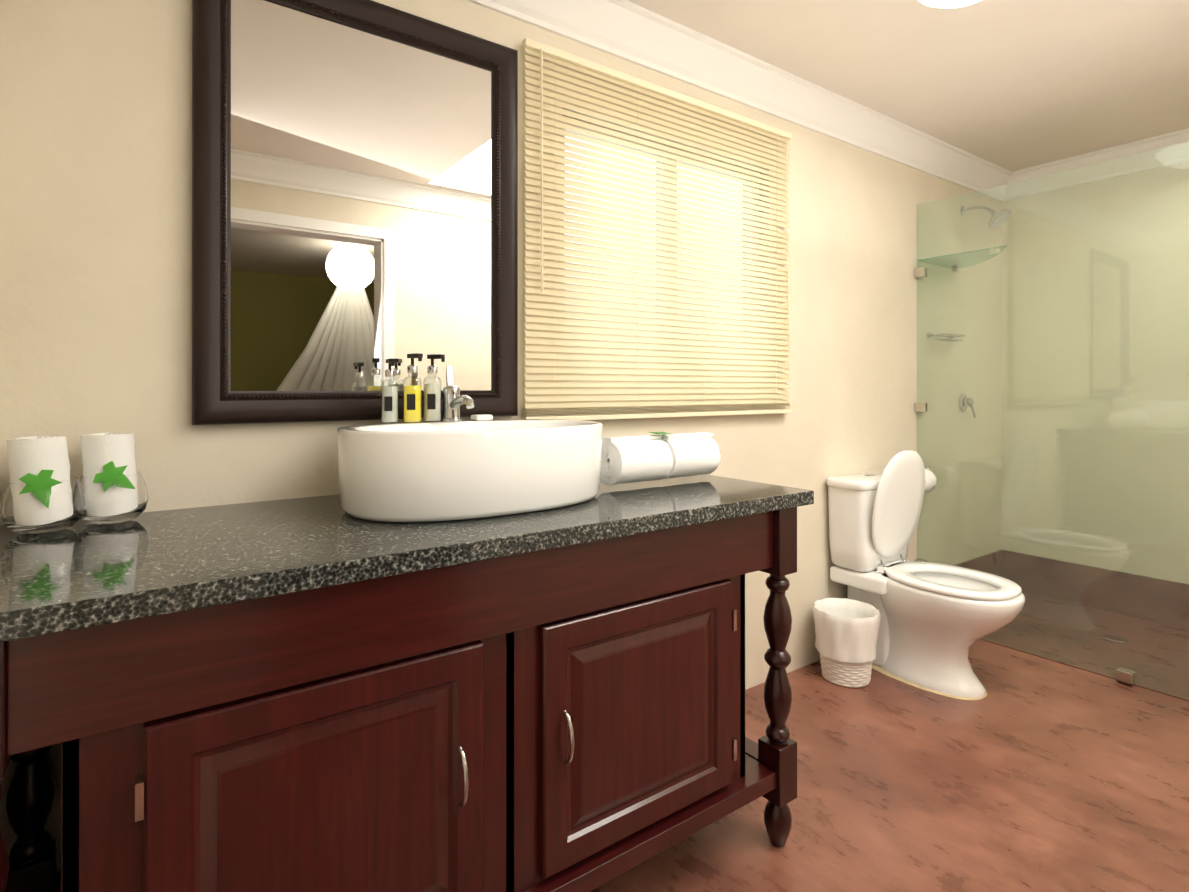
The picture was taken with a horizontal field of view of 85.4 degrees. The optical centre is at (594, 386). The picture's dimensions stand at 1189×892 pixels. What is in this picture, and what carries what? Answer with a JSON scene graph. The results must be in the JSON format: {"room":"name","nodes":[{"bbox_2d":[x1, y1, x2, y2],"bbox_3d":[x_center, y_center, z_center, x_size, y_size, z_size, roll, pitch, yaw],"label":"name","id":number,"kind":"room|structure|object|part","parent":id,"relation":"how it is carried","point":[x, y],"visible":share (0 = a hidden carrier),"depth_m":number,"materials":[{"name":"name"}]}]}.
{"room":"bathroom","nodes":[
{"label":"bathroom","id":0,"kind":"room"},
{"bbox_2d":[0,0,1001,873],"bbox_3d":[0.573,-0.024,2.568,4.350,2.390,0.140,0,0,-35],"label":"wall","id":1,"kind":"structure","parent":0,"point":[94,216],"depth_m":1.55,"materials":[{"name":"paint"}]},
{"bbox_2d":[192,0,517,424],"bbox_3d":[-0.557,-0.448,1.652,0.805,1.065,0.036,0,0,-35],"label":"mirror","id":2,"kind":"object","parent":1,"relation":"attached to","point":[354,195],"visible":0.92,"depth_m":1.61,"materials":[{"name":"black mirror"}]},
{"bbox_2d":[563,116,759,362],"bbox_3d":[0.262,-0.409,2.341,0.980,0.920,0.050,0,0,-35],"label":"window","id":3,"kind":"structure","parent":1,"relation":"in","point":[669,202],"depth_m":2.32,"materials":[{"name":"silver metal"}]},
{"bbox_2d":[522,38,791,419],"bbox_3d":[0.293,-0.457,2.241,1.225,1.125,0.036,0,0,-35],"label":"window blind","id":4,"kind":"object","parent":3,"relation":"attached to","point":[584,377],"visible":1,"depth_m":2.16,"materials":[{"name":"beige plastic"}]},
{"bbox_2d":[467,0,1018,200],"bbox_3d":[0.641,-1.154,2.475,4.350,0.130,0.094,0,0,-35],"label":"crown molding","id":5,"kind":"structure","parent":1,"relation":"attached to","point":[626,30],"depth_m":2.41,"materials":[{"name":"white paint"}]},
{"bbox_2d":[924,467,936,491],"bbox_3d":[1.567,0.442,3.109,0.139,0.138,0.129,0,0,-35],"label":"toilet roll","id":6,"kind":"object","parent":1,"relation":"attached to","point":[930,481],"visible":0.23,"depth_m":3.06,"materials":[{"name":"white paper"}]},
{"bbox_2d":[927,332,965,341],"bbox_3d":[1.821,-0.255,3.306,0.248,0.042,0.105,0,0,-35],"label":"basket","id":7,"kind":"object","parent":1,"relation":"attached to","point":[948,339],"depth_m":3.28,"materials":[{"name":"silver metal"}]},
{"bbox_2d":[919,244,1006,271],"bbox_3d":[1.900,-0.630,3.176,0.404,0.038,0.407,0,0,-35],"label":"shower shelf","id":8,"kind":"object","parent":1,"relation":"attached to","point":[962,262],"visible":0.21,"depth_m":3.15,"materials":[{"name":"clear glass"}]},
{"bbox_2d":[959,393,975,417],"bbox_3d":[2.021,0.102,3.474,0.096,0.134,0.063,0,0,-35],"label":"shower mixer","id":9,"kind":"object","parent":1,"relation":"attached to","point":[964,406],"depth_m":3.47,"materials":[{"name":"silver metal"}]},
{"bbox_2d":[960,205,1010,228],"bbox_3d":[2.071,-0.908,3.406,0.124,0.154,0.234,0,0,-35],"label":"shower head","id":10,"kind":"object","parent":1,"relation":"attached to","point":[963,209],"depth_m":3.36},
{"bbox_2d":[590,639,1188,891],"bbox_3d":[2.294,1.216,0.151,4.630,0.100,6.070,0,0,-35],"label":"floor","id":11,"kind":"structure","parent":0,"point":[1030,773],"depth_m":1.84,"materials":[{"name":"brown wood"}]},
{"bbox_2d":[0,474,813,891],"bbox_3d":[-0.291,0.719,1.457,1.646,0.899,0.656,0,0,-35],"label":"bathroom vanity","id":12,"kind":"object","parent":11,"relation":"on","point":[314,694],"visible":0.94,"depth_m":1.11,"materials":[{"name":"wood"}]},
{"bbox_2d":[0,435,83,533],"bbox_3d":[-1.023,0.179,1.197,0.122,0.176,0.122,0,0,-35],"label":"glass","id":13,"kind":"object","parent":12,"relation":"on","point":[43,493],"visible":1,"depth_m":1.16,"materials":[{"name":"white"}]},
{"bbox_2d":[0,476,83,533],"bbox_3d":[-1.023,0.221,1.197,0.122,0.094,0.122,0,0,-35],"label":"bowl","id":14,"kind":"object","parent":12,"relation":"on","point":[29,504],"depth_m":1.15,"materials":[{"name":"clear glass"}]},
{"bbox_2d":[79,432,148,524],"bbox_3d":[-0.959,0.180,1.279,0.122,0.176,0.122,0,0,-35],"label":"glass","id":15,"kind":"object","parent":12,"relation":"on","point":[112,481],"visible":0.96,"depth_m":1.24,"materials":[{"name":"white"}]},
{"bbox_2d":[79,471,148,524],"bbox_3d":[-0.959,0.221,1.279,0.122,0.094,0.122,0,0,-35],"label":"bowl","id":16,"kind":"object","parent":12,"relation":"on","point":[109,497],"depth_m":1.24,"materials":[{"name":"clear glass"}]},
{"bbox_3d":[-0.145,0.706,1.213,1.154,0.485,0.020,0,0,-35],"label":"door","id":17,"kind":"part","parent":12,"relation":"part of","materials":[{"name":"brown wood"}]},
{"bbox_2d":[336,419,602,521],"bbox_3d":[-0.269,0.178,1.501,0.620,0.180,0.410,0,0,-35],"label":"basin","id":18,"kind":"object","parent":12,"relation":"in","point":[426,471],"visible":1,"depth_m":1.29,"materials":[{"name":"white ceramic"}]},
{"bbox_2d":[381,359,397,422],"bbox_3d":[-0.489,0.011,1.546,0.040,0.154,0.051,0,0,-35],"label":"bottle","id":19,"kind":"object","parent":18,"relation":"on","point":[389,404],"visible":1,"depth_m":1.54,"materials":[{"name":"clear glass"}]},
{"bbox_2d":[403,353,422,422],"bbox_3d":[-0.439,0.004,1.560,0.043,0.167,0.055,0,0,-35],"label":"bottle","id":20,"kind":"object","parent":18,"relation":"on","point":[412,401],"visible":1,"depth_m":1.55,"materials":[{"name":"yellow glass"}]},
{"bbox_2d":[423,354,444,421],"bbox_3d":[-0.400,0.004,1.601,0.046,0.167,0.051,0,0,-35],"label":"bottle","id":21,"kind":"object","parent":18,"relation":"on","point":[432,404],"visible":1,"depth_m":1.59,"materials":[{"name":"clear glass"}]},
{"bbox_2d":[441,366,474,421],"bbox_3d":[-0.335,0.017,1.593,0.054,0.141,0.149,0,0,-35],"label":"tap","id":22,"kind":"object","parent":18,"relation":"on","point":[453,400],"visible":1,"depth_m":1.61,"materials":[{"name":"silver metal"}]},
{"bbox_2d":[471,414,492,420],"bbox_3d":[-0.295,0.081,1.683,0.032,0.014,0.052,0,0,43],"label":"soap bar","id":23,"kind":"object","parent":18,"relation":"on","point":[482,417],"visible":0.98,"depth_m":1.67,"materials":[{"name":"white"}]},
{"bbox_2d":[813,598,880,687],"bbox_3d":[1.011,1.030,2.589,0.255,0.280,0.254,0,0,-35],"label":"basket","id":24,"kind":"object","parent":11,"relation":"on","point":[846,631],"visible":1,"depth_m":2.50,"materials":[{"name":"white wicker"}]},
{"bbox_2d":[827,450,1024,699],"bbox_3d":[1.340,0.718,2.602,0.410,0.907,0.687,0,0,-35],"label":"toilet","id":25,"kind":"object","parent":11,"relation":"on","point":[937,620],"visible":0.98,"depth_m":2.60,"materials":[{"name":"white ceramic"}]},
{"bbox_3d":[1.275,0.490,2.694,0.364,0.452,0.087,0,0,-35],"label":"lid","id":26,"kind":"part","parent":25,"relation":"part of","materials":[{"name":"white plastic"}]},
{"bbox_3d":[1.391,0.756,2.530,0.372,0.021,0.481,0,0,-35],"label":"seat","id":27,"kind":"part","parent":25,"relation":"part of","materials":[{"name":"white plastic"}]},
{"bbox_2d":[915,143,1188,699],"bbox_3d":[1.954,0.130,2.741,0.044,2.077,1.178,0,0,-35],"label":"screen","id":28,"kind":"object","parent":11,"relation":"on","point":[1124,676],"visible":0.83,"depth_m":2.69,"materials":[{"name":"clear glass"}]},
{"bbox_2d":[954,549,1188,700],"bbox_3d":[2.431,1.062,2.896,0.940,0.220,1.480,0,0,-35],"label":"shower floor","id":29,"kind":"structure","parent":11,"relation":"on","point":[1085,643],"depth_m":3.16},
{"bbox_2d":[1103,635,1127,642],"bbox_3d":[2.409,1.166,2.979,0.090,0.005,0.090,0,0,-35],"label":"floor drain","id":30,"kind":"object","parent":29,"relation":"in","point":[1112,636],"depth_m":2.98,"materials":[{"name":"silver metal"}]},
{"bbox_2d":[627,0,1188,171],"bbox_3d":[2.294,-1.274,0.157,4.630,0.100,6.070,0,0,-35],"label":"ceiling","id":31,"kind":"structure","parent":0,"point":[1012,85],"depth_m":2.41,"materials":[{"name":"paint"}]},
{"bbox_2d":[918,0,981,7],"bbox_3d":[1.074,-1.175,1.859,0.320,0.090,0.320,0,0,-35],"label":"ceiling light","id":32,"kind":"object","parent":31,"relation":"attached to","point":[946,3],"visible":1,"depth_m":1.92,"materials":[{"name":"white"}]},
{"bbox_2d":[1001,161,1188,583],"bbox_3d":[4.122,-0.026,1.458,0.140,2.390,6.070,0,0,-35],"label":"wall","id":33,"kind":"structure","parent":0,"point":[1085,400],"depth_m":3.39,"materials":[{"name":"paint"}]},
{"bbox_2d":[1015,128,1188,196],"bbox_3d":[2.976,-1.153,2.866,0.094,0.130,1.950,0,0,-35],"label":"crown molding","id":34,"kind":"structure","parent":33,"relation":"attached to","point":[1181,136],"depth_m":3.33,"materials":[{"name":"white paint"}]},
{"label":"outside","id":35,"kind":"structure","parent":0,"visible":0},
{"bbox_2d":[565,136,742,364],"bbox_3d":[0.012,-0.408,2.692,2.980,2.920,0.010,0,0,-35],"label":"sky","id":36,"kind":"structure","parent":35,"point":[648,228],"depth_m":2.82,"materials":[{"name":"white"}]}
]}

